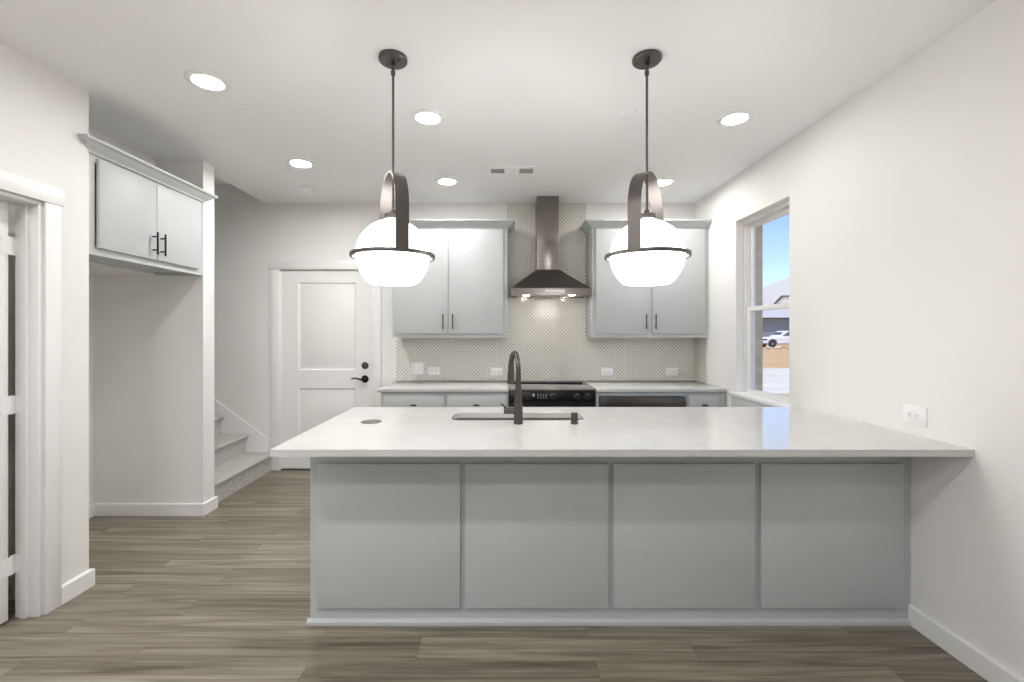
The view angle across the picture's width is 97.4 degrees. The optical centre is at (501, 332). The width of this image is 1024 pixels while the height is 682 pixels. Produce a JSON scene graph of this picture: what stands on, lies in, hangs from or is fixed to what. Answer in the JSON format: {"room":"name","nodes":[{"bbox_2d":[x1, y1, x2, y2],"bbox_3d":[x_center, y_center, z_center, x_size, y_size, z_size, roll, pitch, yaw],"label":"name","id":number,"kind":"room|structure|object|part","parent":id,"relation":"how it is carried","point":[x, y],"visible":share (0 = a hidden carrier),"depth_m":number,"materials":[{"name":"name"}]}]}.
{"room":"kitchen","nodes":[
{"label":"kitchen","id":0,"kind":"room"},
{"bbox_2d":[8,203,14,598],"bbox_3d":[-3.448,0.037,2.424,2.104,2.725,0.120,0,0,0],"label":"wall partition","id":1,"kind":"structure","parent":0,"point":[11,207],"depth_m":2.36,"materials":[{"name":"paint"}]},
{"bbox_2d":[0,42,88,614],"bbox_3d":[-2.337,0.037,-0.758,0.115,2.725,6.484,0,0,0],"label":"wall","id":2,"kind":"structure","parent":0,"point":[43,113],"depth_m":2.36,"materials":[{"name":"paint"}]},
{"bbox_2d":[0,190,41,623],"bbox_3d":[-2.740,0.375,1.801,0.919,2.048,0.861,0,0,0],"label":"door","id":3,"kind":"structure","parent":2,"relation":"in","point":[26,246],"depth_m":2.21,"materials":[{"name":"white paint"}]},
{"bbox_2d":[0,170,63,614],"bbox_3d":[-2.268,0.332,1.800,0.023,2.134,1.044,0,0,0],"label":"trim","id":4,"kind":"structure","parent":2,"relation":"attached to","point":[52,198],"depth_m":2.25,"materials":[{"name":"white paint"}]},
{"bbox_2d":[77,134,217,275],"bbox_3d":[-2.439,-0.755,2.970,0.432,0.630,1.112,0,0,0],"label":"upper cabinet","id":5,"kind":"object","parent":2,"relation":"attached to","point":[137,222],"visible":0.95,"depth_m":2.86,"materials":[{"name":"grey paint"}]},
{"bbox_3d":[-2.287,-0.734,2.757,0.020,0.504,0.424,0,0,0],"label":"door","id":6,"kind":"part","parent":5,"relation":"part of","materials":[{"name":"grey paint"}]},
{"bbox_3d":[-2.260,-1.036,2.970,0.074,0.067,1.112,0,0,0],"label":"crown molding","id":7,"kind":"part","parent":5,"relation":"part of","materials":[{"name":"grey paint"}]},
{"bbox_3d":[-2.258,-0.585,2.935,0.038,0.145,0.012,0,0,0],"label":"handle","id":8,"kind":"part","parent":5,"relation":"part of","materials":[{"name":"black metal"}]},
{"bbox_3d":[-2.258,-0.585,3.003,0.038,0.145,0.012,0,0,0],"label":"handle","id":9,"kind":"part","parent":5,"relation":"part of","materials":[{"name":"black metal"}]},
{"bbox_3d":[-2.287,-0.734,3.185,0.020,0.504,0.424,0,0,0],"label":"door","id":10,"kind":"part","parent":5,"relation":"part of","materials":[{"name":"grey paint"}]},
{"bbox_2d":[89,128,154,504],"bbox_3d":[-2.955,0.037,2.970,0.590,2.725,0.969,0,0,0],"label":"wall","id":11,"kind":"structure","parent":0,"point":[94,268],"depth_m":3.41,"materials":[{"name":"paint"}]},
{"bbox_2d":[61,496,217,604],"bbox_3d":[-2.696,1.352,2.960,0.868,0.094,1.296,0,0,0],"label":"baseboard","id":12,"kind":"structure","parent":11,"relation":"attached to","point":[95,509],"depth_m":3.44,"materials":[{"name":"white paint"}]},
{"bbox_2d":[94,160,213,502],"bbox_3d":[-3.397,0.037,3.522,2.205,2.725,0.135,0,0,0],"label":"wall","id":13,"kind":"structure","parent":0,"point":[154,335],"depth_m":3.46,"materials":[{"name":"paint"}]},
{"bbox_2d":[214,184,694,451],"bbox_3d":[-1.250,-0.125,4.667,6.740,3.050,0.150,0,0,0],"label":"wall","id":14,"kind":"structure","parent":0,"point":[250,232],"depth_m":4.59,"materials":[{"name":"paint"}]},
{"bbox_2d":[214,399,268,451],"bbox_3d":[-3.432,0.460,4.585,2.116,1.878,0.014,0,0,0],"label":"trim","id":15,"kind":"structure","parent":14,"relation":"attached to","point":[231,423],"depth_m":4.58,"materials":[{"name":"white paint"}]},
{"bbox_2d":[268,260,380,470],"bbox_3d":[-1.794,0.331,4.580,1.157,2.137,0.024,0,0,0],"label":"trim","id":16,"kind":"structure","parent":14,"relation":"attached to","point":[274,266],"depth_m":4.57,"materials":[{"name":"white paint"}]},
{"bbox_2d":[280,270,371,469],"bbox_3d":[-1.794,0.377,4.640,0.942,2.045,0.185,0,0,0],"label":"door","id":17,"kind":"structure","parent":14,"relation":"in","point":[326,315],"depth_m":4.60,"materials":[{"name":"white paint"}]},
{"bbox_3d":[-1.444,0.470,4.576,0.164,0.076,0.057,0,0,0],"label":"lever handle","id":18,"kind":"part","parent":17,"relation":"part of","materials":[{"name":"black metal"}]},
{"bbox_2d":[393,219,514,337],"bbox_3d":[-0.496,-0.512,4.403,1.241,1.112,0.376,0,0,0],"label":"upper cabinet","id":19,"kind":"object","parent":14,"relation":"attached to","point":[462,293],"visible":0.88,"depth_m":4.27,"materials":[{"name":"grey paint"}]},
{"bbox_3d":[-0.768,-0.491,4.279,0.507,0.994,0.020,0,0,0],"label":"door","id":20,"kind":"part","parent":19,"relation":"part of","materials":[{"name":"grey paint"}]},
{"bbox_3d":[-0.496,-1.034,4.403,1.241,0.067,0.376,0,0,0],"label":"crown molding","id":21,"kind":"part","parent":19,"relation":"part of","materials":[{"name":"grey paint"}]},
{"bbox_3d":[-0.245,-0.491,4.279,0.514,0.994,0.020,0,0,0],"label":"door","id":22,"kind":"part","parent":19,"relation":"part of","materials":[{"name":"grey paint"}]},
{"bbox_2d":[396,203,694,380],"bbox_3d":[0.447,-0.420,4.587,3.045,1.808,0.008,0,0,0],"label":"backsplash","id":23,"kind":"structure","parent":14,"relation":"attached to","point":[548,335],"depth_m":4.58,"materials":[{"name":"tile"}]},
{"bbox_2d":[411,362,423,373],"bbox_3d":[-0.863,0.360,4.578,0.128,0.122,0.010,0,0,0],"label":"wall switch","id":24,"kind":"object","parent":23,"relation":"attached to","point":[416,367],"visible":1,"depth_m":4.58,"materials":[{"name":"white plastic"}]},
{"bbox_2d":[428,367,439,374],"bbox_3d":[-0.692,0.388,4.578,0.125,0.082,0.009,0,0,0],"label":"wall outlet","id":25,"kind":"object","parent":23,"relation":"attached to","point":[431,370],"visible":1,"depth_m":4.58,"materials":[{"name":"white plastic"}]},
{"bbox_2d":[491,368,501,375],"bbox_3d":[-0.056,0.394,4.578,0.122,0.080,0.009,0,0,0],"label":"wall outlet","id":26,"kind":"object","parent":23,"relation":"attached to","point":[494,371],"visible":1,"depth_m":4.58,"materials":[{"name":"white plastic"}]},
{"bbox_2d":[601,368,612,375],"bbox_3d":[1.069,0.394,4.578,0.122,0.080,0.009,0,0,0],"label":"wall outlet","id":27,"kind":"object","parent":23,"relation":"attached to","point":[604,371],"visible":1,"depth_m":4.58,"materials":[{"name":"white plastic"}]},
{"bbox_2d":[666,368,677,375],"bbox_3d":[1.728,0.394,4.578,0.125,0.080,0.009,0,0,0],"label":"wall outlet","id":28,"kind":"object","parent":23,"relation":"attached to","point":[669,371],"visible":1,"depth_m":4.58,"materials":[{"name":"white plastic"}]},
{"bbox_2d":[510,196,590,297],"bbox_3d":[0.458,-0.840,4.393,0.751,0.966,0.379,0,0,0],"label":"range hood","id":29,"kind":"object","parent":14,"relation":"attached to","point":[547,281],"visible":1,"depth_m":4.34,"materials":[{"name":"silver metal"}]},
{"bbox_3d":[0.495,-0.390,4.205,0.180,0.028,0.004,0,0,0],"label":"touch panel","id":30,"kind":"part","parent":29,"relation":"part of","materials":[{"name":"white plastic"}]},
{"bbox_2d":[579,219,711,337],"bbox_3d":[1.375,-0.512,4.403,1.180,1.112,0.376,0,0,0],"label":"upper cabinet","id":31,"kind":"object","parent":14,"relation":"attached to","point":[679,308],"visible":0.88,"depth_m":4.27,"materials":[{"name":"grey paint"}]},
{"bbox_3d":[1.145,-0.491,4.279,0.505,0.994,0.020,0,0,0],"label":"door","id":32,"kind":"part","parent":31,"relation":"part of","materials":[{"name":"grey paint"}]},
{"bbox_3d":[1.375,-1.034,4.403,1.180,0.067,0.376,0,0,0],"label":"crown molding","id":33,"kind":"part","parent":31,"relation":"part of","materials":[{"name":"grey paint"}]},
{"bbox_3d":[1.677,-0.491,4.279,0.497,0.994,0.020,0,0,0],"label":"door","id":34,"kind":"part","parent":31,"relation":"part of","materials":[{"name":"grey paint"}]},
{"bbox_2d":[0,470,987,681],"bbox_3d":[-1.250,1.450,0.311,6.740,0.100,8.862,0,0,0],"label":"floor","id":35,"kind":"structure","parent":0,"point":[223,594],"depth_m":2.05,"materials":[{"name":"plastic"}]},
{"bbox_2d":[214,415,270,501],"bbox_3d":[-3.407,0.647,4.089,2.176,1.503,0.966,0,0,0],"label":"staircase","id":36,"kind":"structure","parent":35,"relation":"on","point":[235,468],"depth_m":4.21,"materials":[{"name":"carpet"}]},
{"bbox_2d":[381,392,507,406],"bbox_3d":[-0.504,0.958,4.240,1.120,0.882,0.681,0,0,0],"label":"base cabinet","id":37,"kind":"object","parent":35,"relation":"on","point":[388,399],"visible":0.27,"depth_m":3.94,"materials":[{"name":"grey paint"}]},
{"bbox_3d":[-0.769,0.624,3.945,0.531,0.153,0.019,0,0,0],"label":"drawer","id":38,"kind":"part","parent":37,"relation":"part of","materials":[{"name":"grey paint"}]},
{"bbox_2d":[378,381,508,391],"bbox_3d":[-0.513,0.501,4.254,1.143,0.030,0.658,0,0,0],"label":"countertop","id":39,"kind":"structure","parent":37,"relation":"on","point":[396,386],"depth_m":4.09,"materials":[{"name":"white stone"}]},
{"bbox_3d":[-0.223,0.624,3.945,0.518,0.153,0.019,0,0,0],"label":"drawer","id":40,"kind":"part","parent":37,"relation":"part of","materials":[{"name":"grey paint"}]},
{"bbox_2d":[508,381,595,406],"bbox_3d":[0.441,0.935,4.223,0.754,0.890,0.714,0,0,0],"label":"range","id":41,"kind":"object","parent":35,"relation":"on","point":[534,393],"visible":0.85,"depth_m":3.94,"materials":[{"name":"black metal"}]},
{"bbox_3d":[0.231,0.555,3.917,0.058,0.058,0.031,0,0,0],"label":"knob","id":42,"kind":"part","parent":41,"relation":"part of","materials":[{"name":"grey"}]},
{"bbox_3d":[0.441,0.492,4.570,0.754,0.003,0.020,0,0,0],"label":"trim","id":43,"kind":"part","parent":41,"relation":"part of","materials":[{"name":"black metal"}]},
{"bbox_2d":[509,382,594,390],"bbox_3d":[0.441,0.500,4.253,0.754,0.012,0.637,0,0,0],"label":"cooktop","id":44,"kind":"object","parent":41,"relation":"in","point":[526,386],"depth_m":4.15,"materials":[{"name":"black glass"}]},
{"bbox_2d":[510,403,594,406],"bbox_3d":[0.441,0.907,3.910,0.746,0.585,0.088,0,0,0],"label":"oven","id":45,"kind":"object","parent":41,"relation":"in","point":[511,404],"depth_m":3.92,"materials":[{"name":"black metal"}]},
{"bbox_3d":[0.441,0.550,3.937,0.754,0.110,0.034,0,0,0],"label":"control panel","id":46,"kind":"part","parent":41,"relation":"part of","materials":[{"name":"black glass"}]},
{"bbox_3d":[0.444,0.555,3.917,0.058,0.058,0.031,0,0,0],"label":"knob","id":47,"kind":"part","parent":41,"relation":"part of","materials":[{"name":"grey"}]},
{"bbox_3d":[0.655,0.555,3.917,0.058,0.058,0.031,0,0,0],"label":"knob","id":48,"kind":"part","parent":41,"relation":"part of","materials":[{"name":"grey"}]},
{"bbox_3d":[0.747,0.555,3.917,0.058,0.058,0.031,0,0,0],"label":"knob","id":49,"kind":"part","parent":41,"relation":"part of","materials":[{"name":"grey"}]},
{"bbox_2d":[306,457,910,625],"bbox_3d":[0.517,0.958,2.550,2.903,0.882,0.811,0,0,0],"label":"base cabinet","id":50,"kind":"object","parent":35,"relation":"on","point":[395,541],"visible":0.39,"depth_m":2.14,"materials":[{"name":"grey paint"}]},
{"bbox_3d":[-0.542,0.969,2.154,0.686,0.689,0.019,0,0,0],"label":"panel","id":51,"kind":"part","parent":50,"relation":"part of","materials":[{"name":"grey paint"}]},
{"bbox_3d":[0.166,0.969,2.154,0.682,0.689,0.019,0,0,0],"label":"panel","id":52,"kind":"part","parent":50,"relation":"part of","materials":[{"name":"grey paint"}]},
{"bbox_3d":[0.507,1.385,2.156,2.882,0.029,0.016,0,0,0],"label":"trim","id":53,"kind":"part","parent":50,"relation":"part of","materials":[{"name":"grey paint"}]},
{"bbox_2d":[270,407,974,456],"bbox_3d":[0.500,0.501,2.415,2.937,0.030,1.080,0,0,0],"label":"countertop","id":54,"kind":"structure","parent":50,"relation":"on","point":[401,431],"depth_m":2.15,"materials":[{"name":"white stone"}]},
{"bbox_2d":[361,419,380,423],"bbox_3d":[-0.715,0.483,2.460,0.110,0.005,0.110,0,0,0],"label":"outlet","id":55,"kind":"object","parent":54,"relation":"attached to","point":[370,421],"visible":1,"depth_m":2.45,"materials":[{"name":"grey"}]},
{"bbox_2d":[501,351,522,424],"bbox_3d":[0.051,0.292,2.510,0.121,0.387,0.248,0,0,0],"label":"faucet","id":56,"kind":"object","parent":54,"relation":"on","point":[517,410],"visible":1,"depth_m":2.40,"materials":[{"name":"brown metal"}]},
{"bbox_3d":[0.029,0.404,2.410,0.077,0.059,0.035,0,0,0],"label":"lever handle","id":57,"kind":"part","parent":56,"relation":"part of","materials":[{"name":"brown metal"}]},
{"bbox_3d":[0.070,0.145,2.508,0.029,0.093,0.225,0,0,-9],"label":"spout","id":58,"kind":"part","parent":56,"relation":"part of","materials":[{"name":"brown metal"}]},
{"bbox_2d":[454,418,579,419],"bbox_3d":[0.089,0.613,2.620,0.813,0.194,0.290,0,0,0],"label":"sink","id":59,"kind":"object","parent":54,"relation":"in","point":[457,418],"visible":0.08,"depth_m":2.74,"materials":[{"name":"silver metal"}]},
{"bbox_3d":[-0.104,0.614,2.620,0.373,0.192,0.238,0,0,0],"label":"bowl","id":60,"kind":"part","parent":59,"relation":"part of","materials":[{"name":"silver metal"}]},
{"bbox_3d":[0.284,0.614,2.620,0.372,0.192,0.238,0,0,0],"label":"bowl","id":61,"kind":"part","parent":59,"relation":"part of","materials":[{"name":"silver metal"}]},
{"bbox_2d":[570,412,577,423],"bbox_3d":[0.388,0.455,2.410,0.042,0.062,0.042,0,0,0],"label":"air gap cap","id":62,"kind":"object","parent":54,"relation":"on","point":[574,415],"visible":1,"depth_m":2.39,"materials":[{"name":"brown metal"}]},
{"bbox_3d":[0.869,0.969,2.154,0.675,0.689,0.019,0,0,0],"label":"panel","id":63,"kind":"part","parent":50,"relation":"part of","materials":[{"name":"grey paint"}]},
{"bbox_3d":[1.576,0.969,2.154,0.680,0.689,0.019,0,0,0],"label":"panel","id":64,"kind":"part","parent":50,"relation":"part of","materials":[{"name":"grey paint"}]},
{"bbox_2d":[595,391,685,406],"bbox_3d":[1.221,0.958,4.240,0.790,0.882,0.680,0,0,0],"label":"base cabinet","id":65,"kind":"object","parent":35,"relation":"on","point":[597,394],"visible":0.03,"depth_m":3.96,"materials":[{"name":"grey paint"}]},
{"bbox_2d":[599,396,685,406],"bbox_3d":[1.232,0.768,4.216,0.750,0.416,0.567,0,0,0],"label":"appliance","id":66,"kind":"object","parent":65,"relation":"in","point":[604,401],"visible":0.23,"depth_m":3.93,"materials":[{"name":"grey metal"}]},
{"bbox_2d":[583,381,726,391],"bbox_3d":[1.392,0.501,4.254,1.136,0.030,0.658,0,0,0],"label":"countertop","id":67,"kind":"structure","parent":65,"relation":"on","point":[599,386],"depth_m":4.09,"materials":[{"name":"white stone"}]},
{"bbox_2d":[686,392,724,406],"bbox_3d":[1.790,0.958,4.240,0.345,0.882,0.681,0,0,0],"label":"base cabinet","id":68,"kind":"object","parent":35,"relation":"on","point":[693,399],"visible":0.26,"depth_m":3.94,"materials":[{"name":"grey paint"}]},
{"bbox_3d":[1.765,0.624,3.945,0.266,0.153,0.019,0,0,0],"label":"drawer","id":69,"kind":"part","parent":68,"relation":"part of","materials":[{"name":"grey paint"}]},
{"bbox_2d":[0,0,995,202],"bbox_3d":[-1.250,-1.484,0.311,6.740,0.332,8.862,0,0,0],"label":"ceiling","id":70,"kind":"structure","parent":0,"point":[547,85],"depth_m":2.37,"materials":[{"name":"paint"}]},
{"bbox_2d":[184,70,230,92],"bbox_3d":[-1.546,-1.320,2.366,0.208,0.009,0.208,0,0,0],"label":"recessed light","id":71,"kind":"object","parent":70,"relation":"in","point":[205,80],"visible":1,"depth_m":2.35,"materials":[{"name":"white plastic"}]},
{"bbox_2d":[286,158,314,168],"bbox_3d":[-1.567,-1.320,3.507,0.208,0.009,0.208,0,0,0],"label":"recessed light","id":72,"kind":"object","parent":70,"relation":"in","point":[295,162],"visible":1,"depth_m":3.50,"materials":[{"name":"white plastic"}]},
{"bbox_2d":[299,187,314,195],"bbox_3d":[-1.794,-1.300,4.140,0.132,0.048,0.132,0,0,0],"label":"smoke detector","id":73,"kind":"object","parent":70,"relation":"attached to","point":[307,191],"visible":1,"depth_m":4.10,"materials":[{"name":"white plastic"}]},
{"bbox_2d":[349,49,434,285],"bbox_3d":[-0.524,-0.781,2.165,0.400,1.088,0.400,0,0,-43],"label":"pendant light","id":74,"kind":"object","parent":70,"relation":"hanging from","point":[390,251],"visible":1,"depth_m":2.04,"materials":[{"name":"white glass"}]},
{"bbox_3d":[-0.524,-0.391,2.165,0.345,0.308,0.345,0,0,0],"label":"globe","id":75,"kind":"part","parent":74,"relation":"part of","materials":[{"name":"white glass"}]},
{"bbox_3d":[-0.524,-0.911,2.165,0.012,0.662,0.011,0,0,0],"label":"rod","id":76,"kind":"part","parent":74,"relation":"part of","materials":[{"name":"grey metal"}]},
{"bbox_2d":[411,109,444,125],"bbox_3d":[-0.454,-1.320,2.761,0.208,0.009,0.208,0,0,0],"label":"recessed light","id":77,"kind":"object","parent":70,"relation":"in","point":[428,117],"visible":1,"depth_m":2.75,"materials":[{"name":"white plastic"}]},
{"bbox_2d":[435,177,458,185],"bbox_3d":[-0.480,-1.320,3.923,0.208,0.009,0.208,0,0,0],"label":"recessed light","id":78,"kind":"object","parent":70,"relation":"in","point":[447,181],"visible":1,"depth_m":3.92,"materials":[{"name":"white plastic"}]},
{"bbox_2d":[486,166,537,174],"bbox_3d":[0.080,-1.319,3.655,0.410,0.012,0.180,0,0,0],"label":"ceiling vent","id":79,"kind":"object","parent":70,"relation":"in","point":[491,170],"visible":1,"depth_m":3.64,"materials":[{"name":"white plastic"}]},
{"bbox_2d":[604,49,691,285],"bbox_3d":[0.697,-0.781,2.165,0.400,1.088,0.400,0,0,-43],"label":"pendant light","id":80,"kind":"object","parent":70,"relation":"hanging from","point":[649,251],"visible":1,"depth_m":2.04,"materials":[{"name":"white glass"}]},
{"bbox_3d":[0.697,-0.911,2.165,0.012,0.662,0.011,0,0,0],"label":"rod","id":81,"kind":"part","parent":80,"relation":"part of","materials":[{"name":"grey metal"}]},
{"bbox_3d":[0.697,-0.391,2.165,0.345,0.308,0.345,0,0,0],"label":"globe","id":82,"kind":"part","parent":80,"relation":"part of","materials":[{"name":"white glass"}]},
{"bbox_2d":[657,178,675,186],"bbox_3d":[1.412,-1.320,3.948,0.208,0.009,0.208,0,0,0],"label":"recessed light","id":83,"kind":"object","parent":70,"relation":"in","point":[663,181],"visible":0.7,"depth_m":3.92,"materials":[{"name":"white plastic"}]},
{"bbox_2d":[716,110,753,126],"bbox_3d":[1.436,-1.320,2.773,0.208,0.009,0.208,0,0,0],"label":"recessed light","id":84,"kind":"object","parent":70,"relation":"in","point":[738,117],"visible":1,"depth_m":2.76,"materials":[{"name":"white plastic"}]},
{"bbox_2d":[755,225,762,390],"bbox_3d":[2.158,-0.150,3.500,0.074,3.300,3.800,0,0,0],"label":"wall","id":85,"kind":"structure","parent":0,"point":[758,230],"depth_m":3.79,"materials":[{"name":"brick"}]},
{"bbox_2d":[695,0,1023,677],"bbox_3d":[2.045,-0.125,0.311,0.150,3.050,8.862,0,0,0],"label":"wall","id":86,"kind":"structure","parent":0,"point":[905,198],"depth_m":2.07,"materials":[{"name":"paint"}]},
{"bbox_2d":[695,338,706,382],"bbox_3d":[1.965,0.265,4.449,0.008,0.438,0.268,0,0,0],"label":"backsplash","id":87,"kind":"structure","parent":86,"relation":"attached to","point":[700,343],"depth_m":4.42,"materials":[{"name":"tile"}]},
{"bbox_2d":[728,391,789,406],"bbox_3d":[1.984,0.549,3.446,0.098,0.101,0.823,0,0,0],"label":"trim","id":88,"kind":"structure","parent":86,"relation":"attached to","point":[742,399],"depth_m":3.52,"materials":[{"name":"white paint"}]},
{"bbox_2d":[744,201,788,402],"bbox_3d":[2.076,-0.217,3.437,0.084,1.441,0.699,0,0,0],"label":"window","id":89,"kind":"structure","parent":86,"relation":"in","point":[781,210],"depth_m":3.74,"materials":[{"name":"white plastic"}]},
{"bbox_3d":[2.064,0.136,3.437,0.028,0.708,0.653,0,0,0],"label":"sash","id":90,"kind":"part","parent":89,"relation":"part of","materials":[{"name":"white plastic"}]},
{"bbox_3d":[2.092,-0.544,3.437,0.024,0.725,0.653,0,0,0],"label":"sash","id":91,"kind":"part","parent":89,"relation":"part of","materials":[{"name":"clear glass"}]},
{"bbox_2d":[903,404,926,426],"bbox_3d":[1.965,0.392,2.145,0.009,0.088,0.122,0,0,0],"label":"wall outlet","id":92,"kind":"object","parent":86,"relation":"attached to","point":[916,415],"visible":1,"depth_m":2.14,"materials":[{"name":"white plastic"}]},
{"bbox_2d":[907,411,912,417],"bbox_3d":[1.963,0.392,2.165,0.003,0.033,0.033,0,0,0],"label":"socket","id":93,"kind":"object","parent":92,"relation":"attached to","point":[909,413],"depth_m":2.16,"materials":[{"name":"grey plastic"}]},
{"bbox_2d":[914,412,920,419],"bbox_3d":[1.963,0.392,2.125,0.003,0.033,0.033,0,0,0],"label":"socket","id":94,"kind":"object","parent":92,"relation":"attached to","point":[917,415],"depth_m":2.12,"materials":[{"name":"grey plastic"}]},
{"bbox_2d":[908,604,1023,681],"bbox_3d":[1.961,1.352,-0.918,0.018,0.094,6.163,0,0,0],"label":"baseboard","id":95,"kind":"structure","parent":86,"relation":"attached to","point":[991,670],"depth_m":1.92,"materials":[{"name":"white paint"}]},
{"label":"outside","id":96,"kind":"structure","parent":0,"visible":0},
{"bbox_2d":[763,344,788,396],"bbox_3d":[30.000,1.570,45.000,180.000,0.100,210.000,0,0,0],"label":"ground","id":97,"kind":"structure","parent":96,"point":[772,358],"depth_m":27.92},
{"bbox_2d":[763,308,788,343],"bbox_3d":[37.000,-1.280,64.970,23.200,5.600,11.260,0,0,0],"label":"house","id":98,"kind":"structure","parent":97,"relation":"on","point":[775,320],"depth_m":60.01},
{"bbox_2d":[763,277,788,304],"bbox_3d":[56.750,-5.180,90.825,28.500,13.400,16.350,0,0,0],"label":"house","id":99,"kind":"structure","parent":97,"relation":"on","point":[777,292],"depth_m":86.65,"materials":[{"name":"brick"}]},
{"bbox_3d":[52.975,-5.530,82.840,8.450,2.900,0.380,0,0,0],"label":"gable trim","id":100,"kind":"part","parent":99,"relation":"part of","materials":[{"name":"grey"}]},
{"bbox_2d":[763,331,788,347],"bbox_3d":[30.084,0.640,47.976,5.669,1.759,1.968,0,0,0],"label":"car","id":101,"kind":"object","parent":97,"relation":"on","point":[779,337],"visible":0.4,"depth_m":47.01,"materials":[{"name":"white paint"}]},
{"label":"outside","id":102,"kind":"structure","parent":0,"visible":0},
{"bbox_2d":[763,368,788,393],"bbox_3d":[31.150,1.510,15.200,57.700,0.019,8.000,0,0,0],"label":"road","id":103,"kind":"structure","parent":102,"point":[775,380],"depth_m":14.21,"materials":[{"name":"concrete"}]}
]}

